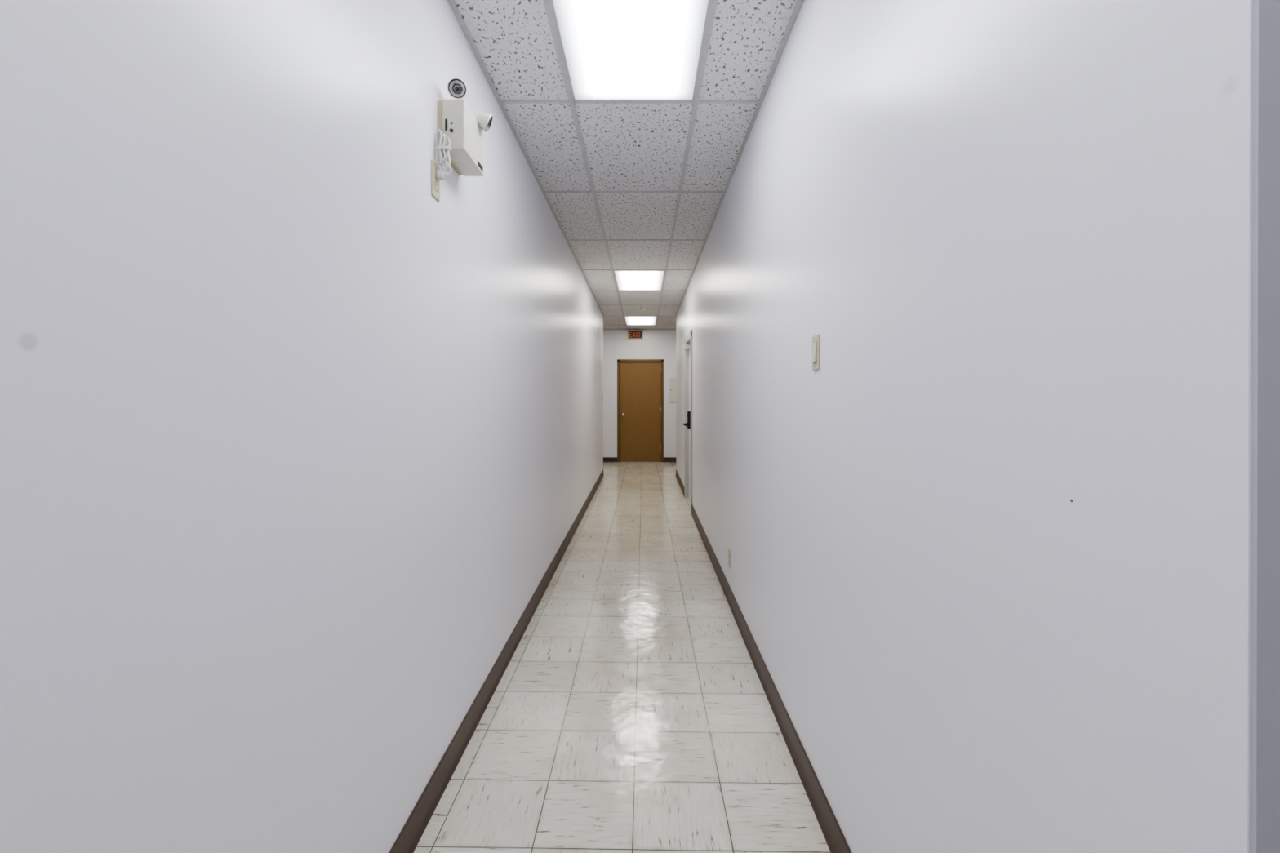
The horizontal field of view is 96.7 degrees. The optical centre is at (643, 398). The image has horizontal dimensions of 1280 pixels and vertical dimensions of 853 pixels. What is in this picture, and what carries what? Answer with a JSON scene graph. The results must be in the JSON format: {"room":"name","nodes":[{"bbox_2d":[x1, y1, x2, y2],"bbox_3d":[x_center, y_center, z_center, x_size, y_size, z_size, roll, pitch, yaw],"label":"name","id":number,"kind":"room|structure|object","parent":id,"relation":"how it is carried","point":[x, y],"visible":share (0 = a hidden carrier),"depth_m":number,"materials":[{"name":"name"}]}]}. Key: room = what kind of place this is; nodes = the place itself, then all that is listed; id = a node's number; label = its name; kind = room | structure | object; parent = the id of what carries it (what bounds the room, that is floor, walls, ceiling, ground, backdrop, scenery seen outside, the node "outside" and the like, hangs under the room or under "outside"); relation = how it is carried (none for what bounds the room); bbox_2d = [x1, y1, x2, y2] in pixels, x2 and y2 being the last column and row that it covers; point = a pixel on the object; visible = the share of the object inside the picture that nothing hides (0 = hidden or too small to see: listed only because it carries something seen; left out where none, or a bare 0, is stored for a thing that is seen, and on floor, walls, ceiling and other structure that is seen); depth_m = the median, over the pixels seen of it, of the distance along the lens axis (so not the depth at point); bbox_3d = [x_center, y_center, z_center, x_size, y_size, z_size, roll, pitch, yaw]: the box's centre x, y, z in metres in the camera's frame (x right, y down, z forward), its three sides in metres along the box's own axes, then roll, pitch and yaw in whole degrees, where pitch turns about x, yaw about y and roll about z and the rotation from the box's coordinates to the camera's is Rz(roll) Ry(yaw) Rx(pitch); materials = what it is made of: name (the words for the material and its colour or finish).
{"room":"office corridor","nodes":[
{"label":"office corridor","id":0,"kind":"room"},
{"bbox_2d":[0,0,603,852],"bbox_3d":[-0.768,-0.045,3.700,0.120,2.810,12.600,0,0,0],"label":"wall","id":1,"kind":"structure","parent":0,"point":[297,437],"depth_m":1.04,"materials":[{"name":"paint"}]},
{"bbox_2d":[431,160,439,201],"bbox_3d":[-0.704,-0.740,1.933,0.008,0.117,0.072,0,0,0],"label":"wall outlet","id":2,"kind":"object","parent":1,"relation":"attached to","point":[435,182],"visible":0.94,"depth_m":1.91,"materials":[{"name":"beige plastic"}]},
{"bbox_2d":[435,78,492,180],"bbox_3d":[-0.637,-0.927,2.055,0.142,0.362,0.276,0,0,0],"label":"emergency light","id":3,"kind":"object","parent":1,"relation":"attached to","point":[460,134],"visible":1,"depth_m":1.97,"materials":[{"name":"beige plastic"}]},
{"bbox_2d":[388,469,604,852],"bbox_3d":[-1.646,1.308,3.711,1.908,0.104,12.616,0,0,0],"label":"baseboard","id":4,"kind":"structure","parent":1,"relation":"attached to","point":[410,835],"depth_m":2.31,"materials":[{"name":"brown plastic"}]},
{"bbox_2d":[413,462,831,852],"bbox_3d":[0.000,1.408,4.704,5.440,0.100,14.840,0,0,0],"label":"floor","id":5,"kind":"structure","parent":0,"point":[632,712],"depth_m":2.40,"materials":[{"name":"tile"}]},
{"bbox_2d":[453,0,797,328],"bbox_3d":[0.000,-1.502,4.696,5.440,0.100,14.840,0,0,0],"label":"ceiling","id":6,"kind":"structure","parent":0,"point":[628,147],"depth_m":3.17,"materials":[{"name":"tile"}]},
{"bbox_2d":[447,0,804,329],"bbox_3d":[0.000,-1.449,4.696,5.200,0.006,14.600,0,0,0],"label":"grid","id":7,"kind":"object","parent":6,"relation":"attached to","point":[547,2],"visible":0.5,"depth_m":2.85,"materials":[{"name":"white paint"}]},
{"bbox_2d":[549,0,711,101],"bbox_3d":[-0.046,-1.442,2.156,0.583,0.007,1.196,0,0,0],"label":"recessed light","id":8,"kind":"object","parent":6,"relation":"in","point":[612,50],"visible":1,"depth_m":2.33,"materials":[{"name":"white paint"}]},
{"bbox_2d":[613,270,665,290],"bbox_3d":[-0.046,-1.455,7.036,0.583,0.007,1.196,0,0,0],"label":"recessed light","id":9,"kind":"object","parent":6,"relation":"in","point":[626,280],"visible":1,"depth_m":6.93,"materials":[{"name":"white paint"}]},
{"bbox_2d":[624,316,657,324],"bbox_3d":[-0.046,-1.464,10.696,0.583,0.007,1.196,0,0,0],"label":"recessed light","id":10,"kind":"object","parent":6,"relation":"in","point":[628,320],"visible":1,"depth_m":10.61,"materials":[{"name":"white paint"}]},
{"bbox_2d":[603,329,676,457],"bbox_3d":[0.000,-0.067,12.060,5.200,2.810,0.120,0,0,0],"label":"wall","id":11,"kind":"structure","parent":0,"point":[655,344],"depth_m":12.00,"materials":[{"name":"paint"}]},
{"bbox_2d":[627,329,643,339],"bbox_3d":[-0.165,-1.346,11.965,0.330,0.200,0.063,0,0,0],"label":"exit sign","id":12,"kind":"object","parent":11,"relation":"attached to","point":[632,334],"visible":1,"depth_m":11.94,"materials":[{"name":"red plastic"}]},
{"bbox_2d":[603,457,675,462],"bbox_3d":[0.000,1.287,11.995,5.200,0.104,0.016,0,0,0],"label":"baseboard","id":13,"kind":"structure","parent":11,"relation":"attached to","point":[605,459],"depth_m":12.00,"materials":[{"name":"brown plastic"}]},
{"bbox_2d":[617,359,663,462],"bbox_3d":[-0.060,0.254,12.040,0.980,2.170,0.162,0,0,0],"label":"door","id":14,"kind":"structure","parent":11,"relation":"in","point":[640,382],"depth_m":12.03,"materials":[{"name":"brown paint"}]},
{"bbox_2d":[668,377,675,402],"bbox_3d":[0.695,-0.186,11.984,0.330,0.510,0.031,0,0,0],"label":"electrical panel","id":15,"kind":"object","parent":11,"relation":"attached to","point":[672,381],"visible":0.61,"depth_m":11.97,"materials":[{"name":"white plastic"}]},
{"bbox_2d":[675,0,1252,852],"bbox_3d":[0.645,-0.049,5.272,0.130,2.810,9.455,0,0,0],"label":"wall","id":16,"kind":"structure","parent":0,"point":[989,572],"depth_m":0.94,"materials":[{"name":"paint"}]},
{"bbox_2d":[683,329,692,512],"bbox_3d":[0.600,0.266,7.261,0.220,2.170,1.060,0,0,0],"label":"door","id":17,"kind":"structure","parent":16,"relation":"in","point":[688,340],"depth_m":7.59,"materials":[{"name":"white paint"}]},
{"bbox_2d":[728,548,730,568],"bbox_3d":[0.576,1.070,3.813,0.008,0.117,0.072,0,0,0],"label":"wall outlet","id":18,"kind":"object","parent":16,"relation":"attached to","point":[729,551],"visible":1,"depth_m":3.79,"materials":[{"name":"beige plastic"}]},
{"bbox_2d":[675,469,852,852],"bbox_3d":[1.582,1.304,5.276,2.036,0.104,9.487,0,0,0],"label":"baseboard","id":19,"kind":"structure","parent":16,"relation":"attached to","point":[835,839],"depth_m":2.28,"materials":[{"name":"brown plastic"}]},
{"bbox_2d":[812,333,819,369],"bbox_3d":[0.574,-0.155,1.902,0.012,0.115,0.070,0,0,0],"label":"light switch","id":20,"kind":"object","parent":16,"relation":"attached to","point":[815,339],"visible":1,"depth_m":1.89,"materials":[{"name":"beige plastic"}]},
{"bbox_2d":[1249,0,1279,852],"bbox_3d":[0.646,-0.033,0.542,0.128,2.803,0.006,0,0,0],"label":"trim","id":21,"kind":"structure","parent":16,"relation":"attached to","point":[1264,627],"depth_m":0.54,"materials":[{"name":"grey paint"}]}
]}

